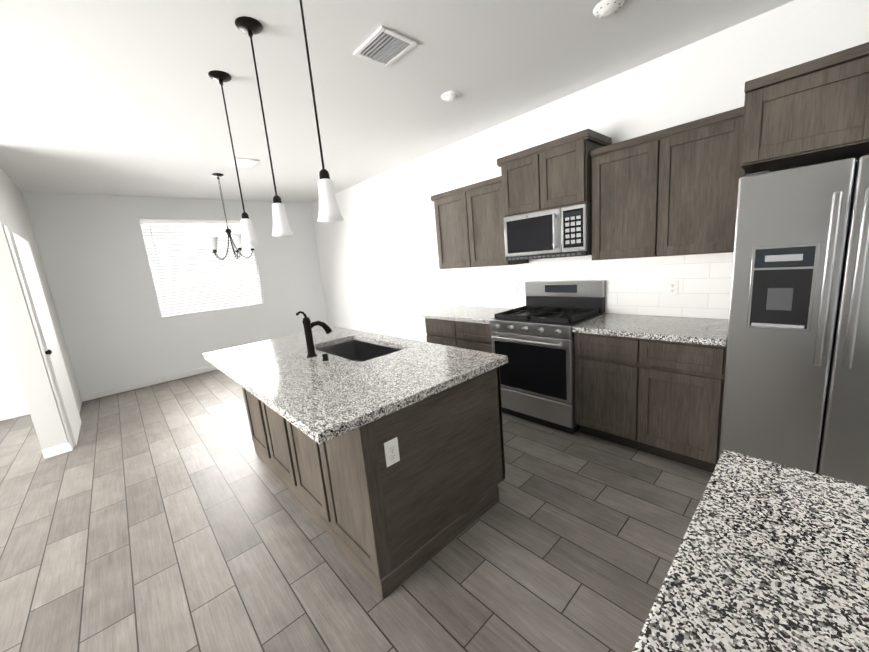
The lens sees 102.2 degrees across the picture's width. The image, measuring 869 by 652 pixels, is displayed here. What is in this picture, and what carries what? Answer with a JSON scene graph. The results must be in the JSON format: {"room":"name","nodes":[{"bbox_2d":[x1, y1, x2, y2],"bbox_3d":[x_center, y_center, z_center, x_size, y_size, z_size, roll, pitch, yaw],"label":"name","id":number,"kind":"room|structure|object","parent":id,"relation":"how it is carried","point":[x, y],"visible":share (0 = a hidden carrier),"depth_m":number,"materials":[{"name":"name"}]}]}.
{"room":"kitchen","nodes":[
{"label":"kitchen","id":0,"kind":"room"},
{"bbox_2d":[0,168,81,449],"bbox_3d":[-4.312,-0.213,3.752,0.170,2.733,1.990,-14,14,-41],"label":"wall","id":1,"kind":"structure","parent":0,"point":[24,347],"depth_m":3.17,"materials":[{"name":"paint"}]},
{"bbox_2d":[3,225,80,448],"bbox_3d":[-3.836,0.127,3.495,0.056,2.080,0.905,-14,14,-41],"label":"door","id":2,"kind":"structure","parent":1,"relation":"in","point":[27,273],"depth_m":3.33,"materials":[{"name":"white wood"}]},
{"bbox_2d":[42,442,72,458],"bbox_3d":[-3.558,1.155,3.316,0.184,0.085,0.144,-14,14,-41],"label":"baseboard","id":3,"kind":"structure","parent":1,"relation":"attached to","point":[56,450],"depth_m":3.26,"materials":[{"name":"white wood"}]},
{"bbox_2d":[0,191,327,420],"bbox_3d":[-4.979,-0.312,4.587,7.350,2.733,0.150,-14,14,-41],"label":"wall","id":4,"kind":"structure","parent":0,"point":[117,330],"depth_m":5.06,"materials":[{"name":"paint"}]},
{"bbox_2d":[81,366,217,401],"bbox_3d":[-3.466,0.645,5.980,3.670,0.085,0.014,-14,14,-41],"label":"baseboard","id":5,"kind":"structure","parent":4,"relation":"attached to","point":[95,395],"depth_m":5.22,"materials":[{"name":"white wood"}]},
{"bbox_2d":[139,221,161,317],"bbox_3d":[-3.715,-0.969,5.727,1.474,1.444,0.063,-14,14,-41],"label":"window","id":6,"kind":"structure","parent":4,"relation":"in","point":[150,269],"depth_m":5.22,"materials":[{"name":"white plastic"}]},
{"bbox_2d":[139,220,262,317],"bbox_3d":[-3.663,-0.963,5.671,1.456,1.442,0.066,-14,14,-41],"label":"window blinds","id":7,"kind":"object","parent":4,"relation":"attached to","point":[192,273],"visible":0.92,"depth_m":5.58,"materials":[{"name":"white plastic"}]},
{"bbox_2d":[0,369,711,651],"bbox_3d":[-1.834,1.404,1.696,7.500,0.100,8.910,-14,14,-41],"label":"floor","id":8,"kind":"structure","parent":0,"point":[173,516],"depth_m":1.89,"materials":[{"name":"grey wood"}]},
{"bbox_2d":[242,339,505,598],"bbox_3d":[-0.569,0.647,2.523,0.966,0.860,1.928,-14,14,-41],"label":"kitchen island","id":9,"kind":"object","parent":8,"relation":"on","point":[388,522],"depth_m":1.79,"materials":[{"name":"brown wood"}]},
{"bbox_2d":[203,327,506,442],"bbox_3d":[-0.720,0.227,2.435,1.160,0.060,2.136,-14,14,-41],"label":"island countertop","id":10,"kind":"structure","parent":9,"relation":"on","point":[323,400],"depth_m":1.91,"materials":[{"name":"grey stone"}]},
{"bbox_2d":[296,311,331,360],"bbox_3d":[-0.759,0.048,2.365,0.235,0.322,0.257,-14,14,-41],"label":"faucet","id":11,"kind":"object","parent":10,"relation":"on","point":[308,325],"visible":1,"depth_m":2.39,"materials":[{"name":"black metal"}]},
{"bbox_2d":[384,437,399,466],"bbox_3d":[-0.188,0.561,1.558,0.072,0.116,0.009,-14,14,-41],"label":"outlet","id":12,"kind":"object","parent":9,"relation":"attached to","point":[391,448],"visible":1,"depth_m":1.55,"materials":[{"name":"white plastic"}]},
{"bbox_2d":[422,306,511,352],"bbox_3d":[0.456,0.291,3.823,0.637,0.900,0.950,-14,14,-41],"label":"base cabinet","id":13,"kind":"object","parent":8,"relation":"on","point":[466,327],"visible":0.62,"depth_m":3.58,"materials":[{"name":"brown wood"}]},
{"bbox_2d":[490,280,604,433],"bbox_3d":[0.998,0.227,3.143,0.698,1.185,0.756,-14,14,-41],"label":"range","id":14,"kind":"object","parent":8,"relation":"on","point":[533,339],"visible":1,"depth_m":2.98,"materials":[{"name":"grey metal"}]},
{"bbox_2d":[572,313,728,472],"bbox_3d":[1.602,0.424,2.587,0.637,0.900,0.901,-14,14,-41],"label":"base cabinet","id":15,"kind":"object","parent":8,"relation":"on","point":[653,385],"visible":0.96,"depth_m":2.34,"materials":[{"name":"brown wood"}]},
{"bbox_2d":[632,450,868,651],"bbox_3d":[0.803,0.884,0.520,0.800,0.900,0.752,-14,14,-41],"label":"countertop","id":16,"kind":"structure","parent":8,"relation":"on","point":[771,556],"depth_m":0.61,"materials":[{"name":"multicoloured stone"}]},
{"bbox_2d":[719,155,868,486],"bbox_3d":[2.134,0.083,1.798,0.735,1.767,0.900,-14,14,-41],"label":"refrigerator","id":17,"kind":"object","parent":8,"relation":"on","point":[796,388],"visible":0.83,"depth_m":1.69,"materials":[{"name":"grey metal"}]},
{"bbox_2d":[0,0,793,203],"bbox_3d":[-2.077,-1.369,1.173,7.500,0.100,8.910,-14,14,-41],"label":"ceiling","id":18,"kind":"structure","parent":0,"point":[113,97],"depth_m":2.36,"materials":[{"name":"paint"}]},
{"bbox_2d":[206,173,254,259],"bbox_3d":[-2.597,-1.358,4.388,0.571,1.021,0.568,-14,14,-41],"label":"chandelier","id":19,"kind":"object","parent":18,"relation":"hanging from","point":[236,241],"visible":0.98,"depth_m":4.31,"materials":[{"name":"black metal"}]},
{"bbox_2d":[208,70,258,245],"bbox_3d":[-1.308,-1.067,2.307,0.128,1.043,0.128,-14,14,-41],"label":"pendant light","id":20,"kind":"object","parent":18,"relation":"hanging from","point":[248,233],"visible":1,"depth_m":2.34,"materials":[{"name":"white glass"}]},
{"bbox_2d":[227,157,259,167],"bbox_3d":[-2.141,-1.826,3.930,0.250,0.014,0.330,-14,14,-41],"label":"ceiling vent","id":21,"kind":"object","parent":18,"relation":"in","point":[245,163],"visible":0.92,"depth_m":3.91,"materials":[{"name":"white"}]},
{"bbox_2d":[235,16,292,235],"bbox_3d":[-0.900,-1.023,1.882,0.128,1.043,0.128,-14,14,-41],"label":"pendant light","id":22,"kind":"object","parent":18,"relation":"hanging from","point":[250,26],"visible":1,"depth_m":1.90,"materials":[{"name":"white glass"}]},
{"bbox_2d":[299,0,343,221],"bbox_3d":[-0.505,-0.977,1.455,0.128,1.043,0.128,-14,14,-41],"label":"pendant light","id":23,"kind":"object","parent":18,"relation":"hanging from","point":[329,210],"visible":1,"depth_m":1.50,"materials":[{"name":"white glass"}]},
{"bbox_2d":[353,26,416,66],"bbox_3d":[-0.293,-1.636,2.066,0.250,0.014,0.300,-14,14,-41],"label":"ceiling vent","id":24,"kind":"object","parent":18,"relation":"in","point":[384,46],"visible":1,"depth_m":2.05,"materials":[{"name":"white metal"}]},
{"bbox_2d":[441,91,459,100],"bbox_3d":[0.129,-1.794,2.755,0.150,0.031,0.150,-14,14,-41],"label":"smoke detector","id":25,"kind":"object","parent":18,"relation":"attached to","point":[450,96],"visible":1,"depth_m":2.72,"materials":[{"name":"white plastic"}]},
{"bbox_2d":[593,0,623,17],"bbox_3d":[0.935,-1.701,1.885,0.150,0.031,0.150,-14,14,-41],"label":"smoke detector","id":26,"kind":"object","parent":18,"relation":"attached to","point":[604,8],"visible":1,"depth_m":1.86,"materials":[{"name":"white plastic"}]},
{"bbox_2d":[311,0,868,341],"bbox_3d":[0.728,-0.673,3.848,0.150,2.733,8.910,-14,14,-41],"label":"wall","id":27,"kind":"structure","parent":0,"point":[382,273],"depth_m":3.44,"materials":[{"name":"paint"}]},
{"bbox_2d":[430,176,528,268],"bbox_3d":[0.447,-1.030,3.683,0.337,0.800,0.995,-14,14,-41],"label":"upper cabinet","id":28,"kind":"object","parent":27,"relation":"attached to","point":[469,220],"visible":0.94,"depth_m":3.53,"materials":[{"name":"brown wood"}]},
{"bbox_2d":[497,129,611,216],"bbox_3d":[0.990,-1.230,2.966,0.412,0.496,0.812,-14,14,-41],"label":"upper cabinet","id":29,"kind":"object","parent":27,"relation":"attached to","point":[556,173],"visible":0.96,"depth_m":2.77,"materials":[{"name":"brown wood"}]},
{"bbox_2d":[504,203,591,260],"bbox_3d":[1.015,-0.790,3.035,0.425,0.388,0.746,-14,14,-41],"label":"microwave","id":30,"kind":"object","parent":29,"relation":"attached to","point":[565,231],"visible":1,"depth_m":2.86,"materials":[{"name":"grey metal"}]},
{"bbox_2d":[458,252,733,318],"bbox_3d":[1.192,-0.373,3.294,0.010,0.466,2.616,-14,14,-41],"label":"backsplash","id":31,"kind":"structure","parent":27,"relation":"attached to","point":[636,286],"depth_m":2.83,"materials":[{"name":"tile"}]},
{"bbox_2d":[667,280,678,295],"bbox_3d":[1.790,-0.286,2.638,0.009,0.116,0.072,-14,14,-41],"label":"outlet","id":32,"kind":"object","parent":31,"relation":"attached to","point":[672,287],"visible":1,"depth_m":2.64,"materials":[{"name":"white plastic"}]},
{"bbox_2d":[590,107,749,259],"bbox_3d":[1.601,-0.896,2.439,0.337,0.800,0.893,-14,14,-41],"label":"upper cabinet","id":33,"kind":"object","parent":27,"relation":"attached to","point":[671,191],"visible":0.9,"depth_m":2.28,"materials":[{"name":"brown wood"}]},
{"bbox_2d":[740,42,868,173],"bbox_3d":[2.083,-1.027,1.622,0.657,0.385,0.927,-14,14,-41],"label":"upper cabinet","id":34,"kind":"object","parent":27,"relation":"attached to","point":[814,111],"visible":1,"depth_m":1.60,"materials":[{"name":"brown wood"}]}
]}

